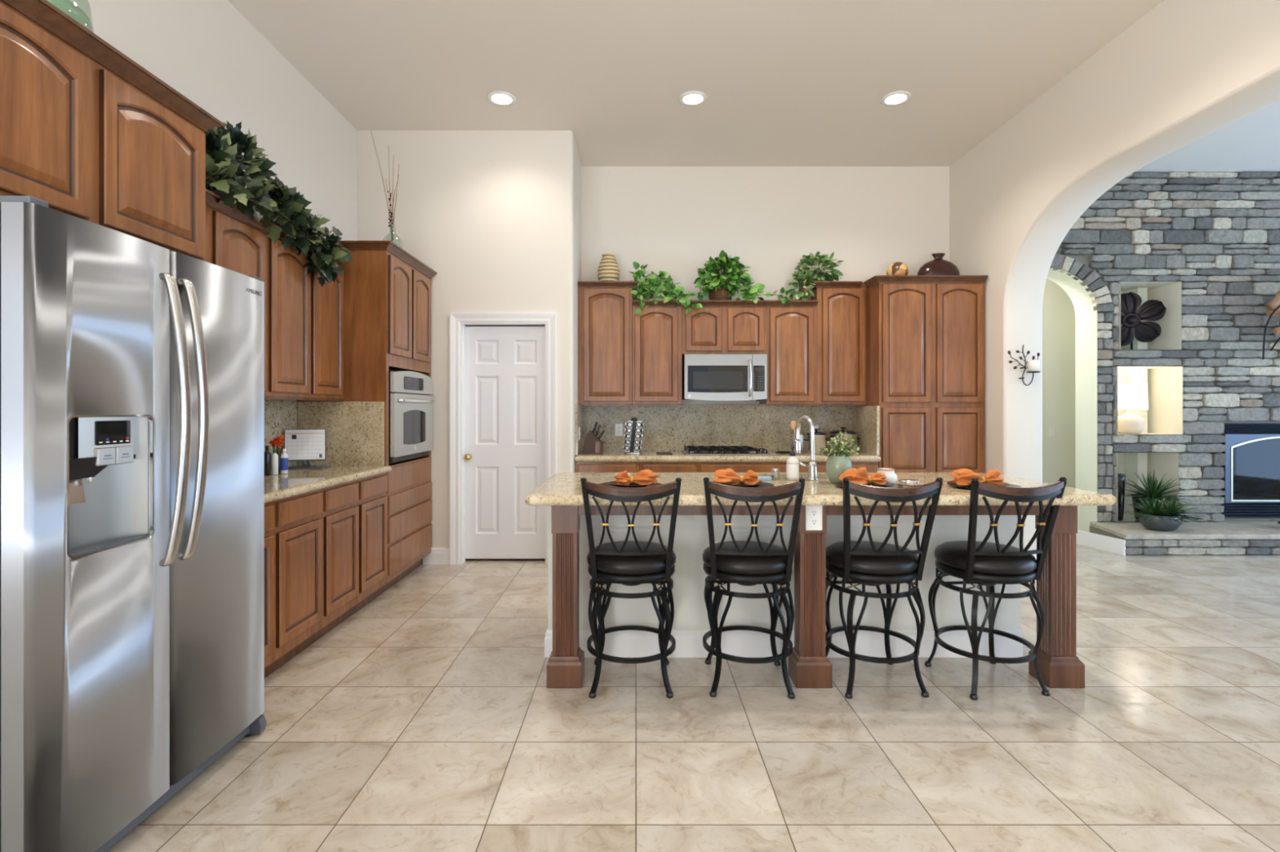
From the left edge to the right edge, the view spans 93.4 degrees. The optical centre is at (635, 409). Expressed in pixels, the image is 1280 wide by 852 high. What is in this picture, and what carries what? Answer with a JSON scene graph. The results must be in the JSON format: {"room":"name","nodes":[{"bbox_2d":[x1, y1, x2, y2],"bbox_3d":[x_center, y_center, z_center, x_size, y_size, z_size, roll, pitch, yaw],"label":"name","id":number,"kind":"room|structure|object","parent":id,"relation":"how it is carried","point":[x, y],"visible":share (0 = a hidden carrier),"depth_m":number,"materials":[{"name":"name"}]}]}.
{"room":"kitchen","nodes":[
{"label":"kitchen","id":0,"kind":"room"},
{"bbox_2d":[68,0,357,240],"bbox_3d":[-2.420,-0.525,1.425,0.150,3.650,11.150,0,0,0],"label":"wall","id":1,"kind":"structure","parent":0,"point":[207,51],"depth_m":3.62,"materials":[{"name":"beige paint"}]},
{"bbox_2d":[0,0,225,261],"bbox_3d":[-2.007,-0.861,1.927,0.671,0.601,1.055,0,0,0],"label":"upper cabinet","id":2,"kind":"object","parent":1,"relation":"attached to","point":[87,131],"visible":0.94,"depth_m":1.92,"materials":[{"name":"brown wood"}]},
{"bbox_2d":[46,0,93,32],"bbox_3d":[-2.070,-1.375,2.080,0.300,0.429,0.299,0,0,0],"label":"glass vase","id":3,"kind":"object","parent":2,"relation":"on","point":[70,9],"visible":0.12,"depth_m":2.07,"materials":[{"name":"green"}]},
{"bbox_2d":[204,188,274,399],"bbox_3d":[-2.152,-0.532,2.858,0.381,0.951,0.833,0,0,0],"label":"upper cabinet","id":4,"kind":"object","parent":1,"relation":"attached to","point":[236,242],"visible":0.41,"depth_m":3.00,"materials":[{"name":"brown wood"}]},
{"bbox_2d":[204,120,353,286],"bbox_3d":[-2.065,-1.137,3.321,0.499,0.766,1.498,0,0,3],"label":"ivy plant","id":5,"kind":"object","parent":4,"relation":"on","point":[264,197],"visible":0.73,"depth_m":3.22,"materials":[{"name":"green plant"}]},
{"bbox_2d":[264,399,297,466],"bbox_3d":[-2.333,0.155,3.296,0.020,0.460,1.673,0,0,0],"label":"backsplash","id":6,"kind":"structure","parent":1,"relation":"attached to","point":[280,415],"depth_m":3.92,"materials":[{"name":"stone"}]},
{"bbox_2d":[265,224,310,400],"bbox_3d":[-2.152,-0.532,3.493,0.381,0.951,0.434,0,0,0],"label":"upper cabinet","id":7,"kind":"object","parent":1,"relation":"attached to","point":[287,283],"visible":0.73,"depth_m":3.46,"materials":[{"name":"brown wood"}]},
{"bbox_2d":[308,249,347,401],"bbox_3d":[-2.152,-0.532,3.930,0.381,0.951,0.439,0,0,0],"label":"upper cabinet","id":8,"kind":"object","parent":1,"relation":"attached to","point":[326,301],"visible":0.35,"depth_m":3.89,"materials":[{"name":"brown wood"}]},
{"bbox_2d":[297,401,384,466],"bbox_3d":[-2.027,0.165,4.146,0.587,0.440,0.021,0,0,0],"label":"backsplash","id":9,"kind":"structure","parent":1,"relation":"attached to","point":[355,430],"depth_m":4.13,"materials":[{"name":"stone"}]},
{"bbox_2d":[357,130,581,564],"bbox_3d":[-1.438,-0.525,5.505,1.815,3.650,0.850,0,0,0],"label":"wall","id":10,"kind":"structure","parent":0,"point":[496,215],"depth_m":5.08,"materials":[{"name":"beige paint"}]},
{"bbox_2d":[422,547,448,564],"bbox_3d":[-1.677,1.231,5.072,0.227,0.138,0.016,0,0,0],"label":"baseboard","id":11,"kind":"structure","parent":10,"relation":"attached to","point":[437,556],"depth_m":5.07,"materials":[{"name":"white paint"}]},
{"bbox_2d":[448,312,556,564],"bbox_3d":[-1.115,0.241,5.068,0.899,2.117,0.024,0,0,0],"label":"trim","id":12,"kind":"structure","parent":10,"relation":"attached to","point":[455,318],"depth_m":5.06,"materials":[{"name":"white paint"}]},
{"bbox_2d":[459,322,546,564],"bbox_3d":[-1.115,0.282,5.144,0.735,2.035,0.132,0,0,0],"label":"door","id":13,"kind":"structure","parent":10,"relation":"in","point":[503,370],"depth_m":5.16,"materials":[{"name":"white paint"}]},
{"bbox_2d":[575,404,582,455],"bbox_3d":[-0.519,0.173,5.523,0.020,0.448,0.566,0,0,0],"label":"backsplash","id":14,"kind":"structure","parent":10,"relation":"attached to","point":[579,409],"depth_m":5.40,"materials":[{"name":"stone"}]},
{"bbox_2d":[106,544,1279,851],"bbox_3d":[3.578,1.360,1.925,12.145,0.120,12.150,0,0,0],"label":"floor","id":15,"kind":"structure","parent":0,"point":[428,719],"depth_m":2.37,"materials":[{"name":"tile"}]},
{"bbox_2d":[0,195,266,851],"bbox_3d":[-1.864,0.384,1.961,0.903,1.832,0.948,0,0,0],"label":"refrigerator","id":16,"kind":"object","parent":15,"relation":"on","point":[132,368],"visible":1,"depth_m":1.74,"materials":[{"name":"grey metal"}]},
{"bbox_2d":[69,416,135,458],"bbox_3d":[-1.536,0.086,1.720,0.023,0.129,0.260,0,0,0],"label":"control panel","id":17,"kind":"object","parent":16,"relation":"attached to","point":[82,429],"depth_m":1.66,"materials":[{"name":"silver plastic"}]},
{"bbox_2d":[264,501,274,668],"bbox_3d":[-2.022,0.865,2.656,0.641,0.870,0.412,0,0,0],"label":"base cabinet","id":18,"kind":"object","parent":15,"relation":"on","point":[268,507],"visible":0.16,"depth_m":2.80,"materials":[{"name":"brown wood"}]},
{"bbox_2d":[264,466,391,503],"bbox_3d":[-2.012,0.407,3.307,0.660,0.045,1.694,0,0,0],"label":"countertop","id":19,"kind":"structure","parent":18,"relation":"on","point":[296,482],"depth_m":3.40,"materials":[{"name":"stone"}]},
{"bbox_2d":[264,445,271,475],"bbox_3d":[-2.150,0.296,3.515,0.036,0.174,0.036,0,0,0],"label":"bottle","id":20,"kind":"object","parent":19,"relation":"on","point":[267,454],"visible":0.9,"depth_m":3.50,"materials":[{"name":"black"}]},
{"bbox_2d":[271,448,278,475],"bbox_3d":[-2.135,0.309,3.565,0.036,0.149,0.036,0,0,0],"label":"bottle","id":21,"kind":"object","parent":19,"relation":"on","point":[274,458],"visible":1,"depth_m":3.55,"materials":[{"name":"white"}]},
{"bbox_2d":[267,434,284,473],"bbox_3d":[-2.162,0.267,3.640,0.104,0.233,0.114,0,0,0],"label":"bunch","id":22,"kind":"object","parent":19,"relation":"on","point":[277,442],"visible":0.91,"depth_m":3.63,"materials":[{"name":"red plant"}]},
{"bbox_2d":[280,448,288,474],"bbox_3d":[-2.105,0.309,3.610,0.040,0.149,0.040,0,0,0],"label":"bottle","id":23,"kind":"object","parent":19,"relation":"on","point":[284,457],"visible":1,"depth_m":3.60,"materials":[{"name":"white"}]},
{"bbox_2d":[284,429,331,469],"bbox_3d":[-2.169,0.257,3.956,0.281,0.256,0.149,0,0,0],"label":"desk calendar","id":24,"kind":"object","parent":19,"relation":"on","point":[304,446],"visible":0.94,"depth_m":3.95,"materials":[{"name":"white paper"}]},
{"bbox_2d":[264,488,323,678],"bbox_3d":[-2.022,0.865,3.083,0.641,0.870,0.440,0,0,0],"label":"base cabinet","id":25,"kind":"object","parent":15,"relation":"on","point":[298,531],"visible":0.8,"depth_m":3.04,"materials":[{"name":"brown wood"}]},
{"bbox_2d":[307,480,359,646],"bbox_3d":[-2.022,0.865,3.515,0.641,0.870,0.422,0,0,0],"label":"base cabinet","id":26,"kind":"object","parent":15,"relation":"on","point":[340,511],"visible":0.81,"depth_m":3.48,"materials":[{"name":"brown wood"}]},
{"bbox_2d":[345,472,387,619],"bbox_3d":[-2.022,0.865,3.941,0.641,0.870,0.428,0,0,0],"label":"base cabinet","id":27,"kind":"object","parent":15,"relation":"on","point":[372,503],"visible":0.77,"depth_m":3.91,"materials":[{"name":"brown wood"}]},
{"bbox_2d":[297,240,437,597],"bbox_3d":[-2.007,0.074,4.591,0.671,2.451,0.968,0,0,0],"label":"tall cabinet","id":28,"kind":"object","parent":15,"relation":"on","point":[387,290],"visible":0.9,"depth_m":4.23,"materials":[{"name":"brown wood"}]},
{"bbox_2d":[370,131,403,248],"bbox_3d":[-1.841,-1.610,4.447,0.230,0.919,0.144,0,0,-17],"label":"branches","id":29,"kind":"object","parent":28,"relation":"on","point":[392,220],"visible":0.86,"depth_m":4.46,"materials":[{"name":"brown plant"}]},
{"bbox_2d":[388,370,435,463],"bbox_3d":[-1.940,0.043,4.615,0.610,0.665,0.800,0,0,0],"label":"wall oven","id":30,"kind":"object","parent":28,"relation":"in","point":[410,401],"visible":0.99,"depth_m":4.49,"materials":[{"name":"white metal"}]},
{"bbox_2d":[575,461,639,472],"bbox_3d":[-0.248,0.876,5.514,0.555,0.848,0.628,0,0,0],"label":"base cabinet","id":31,"kind":"object","parent":15,"relation":"on","point":[580,467],"visible":0.08,"depth_m":5.20,"materials":[{"name":"brown wood"}]},
{"bbox_2d":[580,477,681,698],"bbox_3d":[-0.014,0.801,2.864,0.468,0.998,0.528,0,0,0],"label":"counter stool","id":32,"kind":"object","parent":15,"relation":"on","point":[627,562],"visible":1,"depth_m":2.72,"materials":[{"name":"black metal"}]},
{"bbox_2d":[639,462,697,472],"bbox_3d":[0.280,0.876,5.514,0.498,0.848,0.628,0,0,0],"label":"base cabinet","id":33,"kind":"object","parent":15,"relation":"on","point":[655,467],"visible":0.06,"depth_m":5.20,"materials":[{"name":"brown wood"}]},
{"bbox_2d":[697,462,786,472],"bbox_3d":[0.925,0.876,5.514,0.788,0.848,0.628,0,0,0],"label":"base cabinet","id":34,"kind":"object","parent":15,"relation":"on","point":[702,467],"visible":0.06,"depth_m":5.20,"materials":[{"name":"brown wood"}]},
{"bbox_2d":[574,450,880,462],"bbox_3d":[0.787,0.424,5.501,2.629,0.055,0.652,0,0,0],"label":"countertop","id":35,"kind":"structure","parent":34,"relation":"on","point":[607,455],"depth_m":5.18,"materials":[{"name":"stone"}]},
{"bbox_2d":[582,422,604,453],"bbox_3d":[-0.379,0.253,5.438,0.199,0.288,0.105,0,0,0],"label":"knife block","id":36,"kind":"object","parent":35,"relation":"on","point":[593,444],"visible":1,"depth_m":5.39,"materials":[{"name":"brown wood"}]},
{"bbox_2d":[623,417,642,454],"bbox_3d":[-0.025,0.234,5.440,0.176,0.326,0.175,0,0,0],"label":"spice carousel","id":37,"kind":"object","parent":35,"relation":"on","point":[633,420],"visible":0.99,"depth_m":5.38,"materials":[{"name":"silver metal"}]},
{"bbox_2d":[681,445,776,455],"bbox_3d":[0.825,0.370,5.473,0.780,0.054,0.495,0,0,0],"label":"cooktop","id":38,"kind":"object","parent":35,"relation":"in","point":[691,450],"visible":1,"depth_m":5.33,"materials":[{"name":"black metal"}]},
{"bbox_2d":[803,428,830,453],"bbox_3d":[1.640,0.283,5.480,0.236,0.224,0.178,0,0,0],"label":"stock pot","id":39,"kind":"object","parent":35,"relation":"on","point":[820,439],"visible":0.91,"depth_m":5.41,"materials":[{"name":"silver metal"}]},
{"bbox_2d":[826,426,861,453],"bbox_3d":[1.905,0.279,5.550,0.270,0.234,0.258,0,0,43],"label":"stock pot","id":40,"kind":"object","parent":35,"relation":"on","point":[833,433],"visible":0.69,"depth_m":5.47,"materials":[{"name":"silver metal"}]},
{"bbox_2d":[702,477,804,699],"bbox_3d":[0.525,0.801,2.865,0.468,0.998,0.528,0,0,3],"label":"counter stool","id":41,"kind":"object","parent":15,"relation":"on","point":[741,562],"visible":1,"depth_m":2.72,"materials":[{"name":"black metal"}]},
{"bbox_2d":[544,506,1084,688],"bbox_3d":[0.807,0.867,3.236,2.574,0.866,0.848,0,0,0],"label":"kitchen island","id":42,"kind":"object","parent":15,"relation":"on","point":[568,632],"visible":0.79,"depth_m":3.16,"materials":[{"name":"white paint"}]},
{"bbox_2d":[805,506,822,530],"bbox_3d":[0.835,0.504,2.829,0.078,0.125,0.006,0,0,0],"label":"outlet plate","id":43,"kind":"object","parent":42,"relation":"attached to","point":[813,513],"visible":0.82,"depth_m":2.83,"materials":[{"name":"white plastic"}]},
{"bbox_2d":[524,472,1116,506],"bbox_3d":[0.836,0.409,3.210,2.681,0.049,1.020,0,0,0],"label":"island countertop","id":44,"kind":"structure","parent":42,"relation":"on","point":[563,489],"depth_m":2.75,"materials":[{"name":"stone"}]},
{"bbox_2d":[600,482,662,487],"bbox_3d":[-0.025,0.378,2.985,0.320,0.013,0.320,0,0,0],"label":"charger plate","id":45,"kind":"object","parent":44,"relation":"on","point":[604,483],"visible":0.1,"depth_m":3.02,"materials":[{"name":"black"}]},
{"bbox_2d":[608,480,653,487],"bbox_3d":[-0.025,0.370,2.985,0.228,0.017,0.228,0,0,0],"label":"salad plate","id":46,"kind":"object","parent":45,"relation":"on","point":[612,482],"visible":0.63,"depth_m":2.92,"materials":[{"name":"black"}]},
{"bbox_2d":[613,469,660,485],"bbox_3d":[0.005,0.336,3.001,0.233,0.076,0.181,0,0,0],"label":"napkin","id":47,"kind":"object","parent":46,"relation":"on","point":[646,477],"visible":1,"depth_m":2.95,"materials":[{"name":"fabric"}]},
{"bbox_2d":[717,482,774,487],"bbox_3d":[0.525,0.378,3.000,0.320,0.013,0.320,0,0,0],"label":"charger plate","id":48,"kind":"object","parent":44,"relation":"on","point":[766,484],"visible":0.11,"depth_m":2.99,"materials":[{"name":"black"}]},
{"bbox_2d":[719,481,764,487],"bbox_3d":[0.525,0.370,3.000,0.228,0.017,0.228,0,0,0],"label":"salad plate","id":49,"kind":"object","parent":48,"relation":"on","point":[759,483],"visible":0.48,"depth_m":2.92,"materials":[{"name":"black"}]},
{"bbox_2d":[713,468,759,484],"bbox_3d":[0.496,0.336,3.000,0.239,0.076,0.206,0,0,0],"label":"napkin","id":50,"kind":"object","parent":49,"relation":"on","point":[728,476],"visible":0.98,"depth_m":2.97,"materials":[{"name":"fabric"}]},
{"bbox_2d":[786,446,799,480],"bbox_3d":[0.857,0.292,3.300,0.068,0.183,0.068,0,0,0],"label":"soap bottle","id":51,"kind":"object","parent":44,"relation":"on","point":[792,463],"visible":1,"depth_m":3.27,"materials":[{"name":"white"}]},
{"bbox_2d":[793,414,817,480],"bbox_3d":[0.934,0.207,3.361,0.118,0.355,0.201,0,0,0],"label":"faucet","id":52,"kind":"object","parent":44,"relation":"on","point":[812,470],"visible":0.99,"depth_m":3.29,"materials":[{"name":"silver metal"}]},
{"bbox_2d":[817,431,860,483],"bbox_3d":[1.056,0.245,3.163,0.224,0.278,0.198,0,0,0],"label":"potted plant","id":53,"kind":"object","parent":44,"relation":"on","point":[838,461],"visible":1,"depth_m":3.12,"materials":[{"name":"green plant"}]},
{"bbox_2d":[834,481,903,487],"bbox_3d":[1.150,0.378,2.985,0.320,0.013,0.320,0,0,0],"label":"charger plate","id":54,"kind":"object","parent":44,"relation":"on","point":[839,483],"visible":0.16,"depth_m":2.98,"materials":[{"name":"black"}]},
{"bbox_2d":[869,481,893,487],"bbox_3d":[1.150,0.370,2.985,0.228,0.017,0.228,0,0,0],"label":"salad plate","id":55,"kind":"object","parent":54,"relation":"on","point":[887,483],"visible":0.33,"depth_m":2.98,"materials":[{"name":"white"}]},
{"bbox_2d":[839,466,888,485],"bbox_3d":[1.123,0.325,2.984,0.228,0.097,0.206,0,0,0],"label":"napkin","id":56,"kind":"object","parent":55,"relation":"on","point":[860,476],"visible":0.84,"depth_m":2.94,"materials":[{"name":"fabric"}]},
{"bbox_2d":[876,467,897,484],"bbox_3d":[1.275,0.343,3.080,0.112,0.083,0.111,0,0,0],"label":"jar","id":57,"kind":"object","parent":44,"relation":"on","point":[891,477],"visible":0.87,"depth_m":3.04,"materials":[{"name":"white ceramic"}]},
{"bbox_2d":[946,482,1021,488],"bbox_3d":[1.715,0.378,2.980,0.320,0.013,0.320,0,0,0],"label":"charger plate","id":58,"kind":"object","parent":44,"relation":"on","point":[948,483],"visible":0.21,"depth_m":2.97,"materials":[{"name":"black"}]},
{"bbox_2d":[968,482,1009,486],"bbox_3d":[1.715,0.370,2.980,0.228,0.017,0.228,0,0,0],"label":"salad plate","id":59,"kind":"object","parent":58,"relation":"on","point":[1006,484],"visible":0.17,"depth_m":2.93,"materials":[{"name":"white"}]},
{"bbox_2d":[947,468,1004,485],"bbox_3d":[1.684,0.333,2.991,0.239,0.081,0.220,0,0,0],"label":"napkin","id":60,"kind":"object","parent":59,"relation":"on","point":[962,477],"visible":0.84,"depth_m":2.95,"materials":[{"name":"fabric"}]},
{"bbox_2d":[799,462,878,472],"bbox_3d":[1.710,0.876,5.514,0.778,0.848,0.628,0,0,0],"label":"base cabinet","id":61,"kind":"object","parent":15,"relation":"on","point":[871,467],"visible":0.03,"depth_m":5.20,"materials":[{"name":"brown wood"}]},
{"bbox_2d":[826,477,942,698],"bbox_3d":[1.139,0.801,2.864,0.468,0.998,0.528,0,0,-2],"label":"counter stool","id":62,"kind":"object","parent":15,"relation":"on","point":[871,563],"visible":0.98,"depth_m":2.73,"materials":[{"name":"black metal"}]},
{"bbox_2d":[853,275,987,473],"bbox_3d":[2.536,0.074,5.499,0.964,2.451,0.658,0,0,0],"label":"pantry cabinet","id":63,"kind":"object","parent":15,"relation":"on","point":[925,334],"visible":0.59,"depth_m":5.20,"materials":[{"name":"brown wood"}]},
{"bbox_2d":[886,262,908,275],"bbox_3d":[2.370,-1.244,5.470,0.188,0.185,0.188,0,0,0],"label":"ball","id":64,"kind":"object","parent":63,"relation":"on","point":[896,268],"visible":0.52,"depth_m":5.40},
{"bbox_2d":[917,253,959,275],"bbox_3d":[2.757,-1.284,5.500,0.380,0.270,0.209,0,0,0],"label":"vase","id":65,"kind":"object","parent":63,"relation":"on","point":[939,266],"visible":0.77,"depth_m":5.43,"materials":[{"name":"red ceramic"}]},
{"bbox_2d":[924,476,1066,700],"bbox_3d":[1.672,0.801,2.863,0.468,0.998,0.529,0,0,-6],"label":"counter stool","id":66,"kind":"object","parent":15,"relation":"on","point":[988,564],"visible":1,"depth_m":2.73,"materials":[{"name":"black metal"}]},
{"bbox_2d":[1088,521,1279,555],"bbox_3d":[5.973,1.205,5.671,3.253,0.190,0.632,0,0,0],"label":"hearth","id":67,"kind":"object","parent":15,"relation":"on","point":[1191,538],"visible":1,"depth_m":5.38,"materials":[{"name":"stone"}]},
{"bbox_2d":[1118,471,1191,521],"bbox_3d":[5.025,0.844,5.875,0.566,0.529,0.571,0,0,0],"label":"plant","id":68,"kind":"object","parent":67,"relation":"on","point":[1151,488],"visible":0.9,"depth_m":5.88,"materials":[{"name":"green"}]},
{"bbox_2d":[1138,511,1182,531],"bbox_3d":[4.850,1.036,5.580,0.336,0.144,0.286,0,0,0],"label":"bowl","id":69,"kind":"object","parent":67,"relation":"on","point":[1155,522],"depth_m":5.49,"materials":[{"name":"grey ceramic"}]},
{"bbox_2d":[1124,493,1204,531],"bbox_3d":[4.845,0.937,5.542,0.513,0.342,0.513,0,0,-38],"label":"plant","id":70,"kind":"object","parent":67,"relation":"on","point":[1154,517],"visible":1,"depth_m":5.51,"materials":[{"name":"green plant"}]},
{"bbox_2d":[465,166,949,404],"bbox_3d":[0.393,-0.525,5.890,5.675,3.650,0.120,0,0,0],"label":"wall","id":71,"kind":"structure","parent":0,"point":[670,220],"depth_m":5.83,"materials":[{"name":"beige paint"}]},
{"bbox_2d":[577,281,637,405],"bbox_3d":[-0.256,-0.598,5.639,0.543,1.127,0.378,0,0,0],"label":"upper cabinet","id":72,"kind":"object","parent":71,"relation":"attached to","point":[605,308],"visible":0.94,"depth_m":5.48,"materials":[{"name":"brown wood"}]},
{"bbox_2d":[597,253,619,281],"bbox_3d":[-0.255,-1.300,5.620,0.212,0.282,0.211,0,0,0],"label":"jar","id":73,"kind":"object","parent":72,"relation":"on","point":[608,270],"visible":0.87,"depth_m":5.55,"materials":[{"name":"ceramic"}]},
{"bbox_2d":[632,300,682,405],"bbox_3d":[0.194,-0.511,5.639,0.454,0.955,0.378,0,0,0],"label":"upper cabinet","id":74,"kind":"object","parent":71,"relation":"attached to","point":[657,331],"visible":0.98,"depth_m":5.48,"materials":[{"name":"brown wood"}]},
{"bbox_2d":[626,262,702,314],"bbox_3d":[0.263,-1.103,5.508,0.690,0.501,0.327,0,0,7],"label":"trailing ivy","id":75,"kind":"object","parent":74,"relation":"on","point":[654,280],"visible":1,"depth_m":5.50,"materials":[{"name":"green plant"}]},
{"bbox_2d":[582,404,853,450],"bbox_3d":[0.787,0.173,5.818,2.625,0.448,0.020,0,0,0],"label":"backsplash","id":76,"kind":"structure","parent":71,"relation":"attached to","point":[665,428],"depth_m":5.81,"materials":[{"name":"stone"}]},
{"bbox_2d":[682,300,767,356],"bbox_3d":[0.806,-0.748,5.639,0.768,0.483,0.378,0,0,0],"label":"upper cabinet","id":77,"kind":"object","parent":71,"relation":"attached to","point":[720,326],"visible":0.9,"depth_m":5.48,"materials":[{"name":"brown wood"}]},
{"bbox_2d":[708,288,731,300],"bbox_3d":[0.780,-1.046,5.580,0.216,0.114,0.215,0,0,0],"label":"basket","id":78,"kind":"object","parent":77,"relation":"on","point":[716,294],"depth_m":5.49,"materials":[{"name":"wicker"}]},
{"bbox_2d":[682,354,767,401],"bbox_3d":[0.803,-0.286,5.569,0.738,0.420,0.471,0,0,0],"label":"microwave","id":79,"kind":"object","parent":77,"relation":"attached to","point":[705,377],"visible":0.98,"depth_m":5.38,"materials":[{"name":"silver metal"}]},
{"bbox_2d":[689,249,792,304],"bbox_3d":[0.955,-1.203,5.567,0.923,0.518,0.480,0,0,3],"label":"plant","id":80,"kind":"object","parent":77,"relation":"on","point":[716,286],"visible":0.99,"depth_m":5.47,"materials":[{"name":"green plant"}]},
{"bbox_2d":[759,300,818,405],"bbox_3d":[1.419,-0.511,5.639,0.457,0.955,0.378,0,0,0],"label":"upper cabinet","id":81,"kind":"object","parent":71,"relation":"attached to","point":[791,327],"visible":0.98,"depth_m":5.48,"materials":[{"name":"brown wood"}]},
{"bbox_2d":[787,251,843,300],"bbox_3d":[1.663,-1.208,5.584,0.429,0.497,0.494,0,0,43],"label":"potted plant","id":82,"kind":"object","parent":81,"relation":"on","point":[804,276],"visible":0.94,"depth_m":5.53,"materials":[{"name":"green plant"}]},
{"bbox_2d":[807,281,866,405],"bbox_3d":[1.850,-0.598,5.639,0.502,1.127,0.378,0,0,0],"label":"upper cabinet","id":83,"kind":"object","parent":71,"relation":"attached to","point":[841,308],"visible":0.88,"depth_m":5.48,"materials":[{"name":"brown wood"}]},
{"bbox_2d":[852,405,879,455],"bbox_3d":[2.092,0.182,5.508,0.024,0.429,0.596,0,0,0],"label":"backsplash","id":84,"kind":"structure","parent":71,"relation":"attached to","point":[865,420],"depth_m":5.42,"materials":[{"name":"stone"}]},
{"bbox_2d":[227,0,1279,173],"bbox_3d":[3.578,-2.410,1.925,12.145,0.120,12.150,0,0,0],"label":"ceiling","id":85,"kind":"structure","parent":0,"point":[784,82],"depth_m":4.18,"materials":[{"name":"beige paint"}]},
{"bbox_2d":[487,90,515,106],"bbox_3d":[-1.013,-2.345,4.550,0.216,0.009,0.216,0,0,0],"label":"recessed light","id":86,"kind":"object","parent":85,"relation":"in","point":[498,98],"visible":1,"depth_m":4.54,"materials":[{"name":"white paint"}]},
{"bbox_2d":[678,90,707,106],"bbox_3d":[0.430,-2.345,4.550,0.216,0.009,0.216,0,0,0],"label":"recessed light","id":87,"kind":"object","parent":85,"relation":"in","point":[694,98],"visible":1,"depth_m":4.54,"materials":[{"name":"white paint"}]},
{"bbox_2d":[880,90,911,106],"bbox_3d":[1.960,-2.345,4.550,0.216,0.009,0.216,0,0,0],"label":"recessed light","id":88,"kind":"object","parent":85,"relation":"in","point":[896,98],"visible":1,"depth_m":4.54,"materials":[{"name":"white paint"}]},
{"bbox_2d":[1042,279,1075,488],"bbox_3d":[4.100,-0.525,6.810,2.200,3.650,0.120,0,0,0],"label":"wall","id":89,"kind":"structure","parent":0,"point":[1058,308],"depth_m":6.75,"materials":[{"name":"white paint"}]},
{"bbox_2d":[1046,268,1097,532],"bbox_3d":[4.020,-0.050,6.093,1.052,2.700,0.295,0,0,0],"label":"archway","id":90,"kind":"structure","parent":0,"point":[1086,319],"depth_m":6.09,"materials":[{"name":"white paint"}]},
{"bbox_2d":[1075,529,1125,555],"bbox_3d":[4.222,1.231,6.035,0.020,0.138,1.358,0,0,-11],"label":"baseboard","id":91,"kind":"structure","parent":90,"relation":"attached to","point":[1104,543],"depth_m":5.58,"materials":[{"name":"white paint"}]},
{"bbox_2d":[949,0,1279,550],"bbox_3d":[3.190,-0.525,0.915,0.320,3.650,10.030,0,0,0],"label":"wall","id":92,"kind":"structure","parent":0,"point":[1181,56],"depth_m":4.29,"materials":[{"name":"beige paint"}]},
{"bbox_2d":[1008,345,1041,386],"bbox_3d":[3.155,-0.360,4.915,0.254,0.332,0.104,0,0,15],"label":"candle sconce","id":93,"kind":"object","parent":92,"relation":"attached to","point":[1017,351],"visible":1,"depth_m":4.90,"materials":[{"name":"black metal"}]},
{"bbox_2d":[1124,288,1147,515],"bbox_3d":[5.250,-0.525,6.560,0.100,3.650,0.620,0,0,0],"label":"wall","id":94,"kind":"structure","parent":0,"point":[1134,463],"depth_m":6.26,"materials":[{"name":"white paint"}]},
{"bbox_2d":[1049,171,1279,522],"bbox_3d":[5.470,-0.525,5.952,4.256,3.645,0.092,0,0,0],"label":"stone wall","id":95,"kind":"structure","parent":0,"point":[1180,187],"depth_m":5.94,"materials":[{"name":"grey stone"}]},
{"bbox_2d":[1113,452,1178,522],"bbox_3d":[5.040,0.767,6.183,0.600,0.685,0.495,0,0,0],"label":"wall niche","id":96,"kind":"object","parent":95,"relation":"in","point":[1162,463],"visible":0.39,"depth_m":6.08,"materials":[{"name":"beige paint"}]},
{"bbox_2d":[1117,473,1125,520],"bbox_3d":[4.822,0.878,6.050,0.145,0.461,0.144,0,0,0],"label":"vase","id":97,"kind":"object","parent":96,"relation":"on","point":[1121,477],"visible":0.48,"depth_m":5.99,"materials":[{"name":"black"}]},
{"bbox_2d":[1113,366,1182,434],"bbox_3d":[5.060,-0.090,6.173,0.640,0.670,0.475,0,0,0],"label":"wall niche","id":98,"kind":"object","parent":95,"relation":"in","point":[1165,384],"visible":0.46,"depth_m":6.12,"materials":[{"name":"beige paint"}]},
{"bbox_2d":[1117,382,1148,434],"bbox_3d":[5.000,-0.013,6.120,0.304,0.514,0.304,0,0,0],"label":"table lamp","id":99,"kind":"object","parent":98,"relation":"in","point":[1130,396],"visible":0.86,"depth_m":6.01,"materials":[{"name":"beige ceramic"}]},
{"bbox_2d":[1116,281,1181,350],"bbox_3d":[5.069,-0.925,6.173,0.598,0.670,0.475,0,0,0],"label":"wall niche","id":100,"kind":"object","parent":95,"relation":"in","point":[1169,293],"visible":0.46,"depth_m":6.06,"materials":[{"name":"beige paint"}]},
{"bbox_2d":[1120,292,1166,349],"bbox_3d":[5.090,-0.898,6.210,0.554,0.611,0.114,0,0,40],"label":"flower","id":101,"kind":"object","parent":100,"relation":"in","point":[1151,310],"visible":0.76,"depth_m":6.16,"materials":[{"name":"brown metal"}]},
{"bbox_2d":[1262,290,1279,359],"bbox_3d":[6.375,-0.914,5.761,0.865,0.873,0.330,0,0,0],"label":"driftwood sculpture","id":102,"kind":"object","parent":95,"relation":"attached to","point":[1273,306],"visible":1,"depth_m":5.71,"materials":[{"name":"brown wood"}]},
{"bbox_2d":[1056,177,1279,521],"bbox_3d":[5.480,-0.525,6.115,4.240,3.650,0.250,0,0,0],"label":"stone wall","id":103,"kind":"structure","parent":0,"point":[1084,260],"depth_m":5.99,"materials":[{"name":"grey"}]},
{"bbox_2d":[1221,422,1279,518],"bbox_3d":[6.402,0.602,6.253,1.197,0.947,0.614,0,0,0],"label":"fireplace insert","id":104,"kind":"object","parent":103,"relation":"in","point":[1251,469],"visible":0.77,"depth_m":5.97,"materials":[{"name":"black metal"}]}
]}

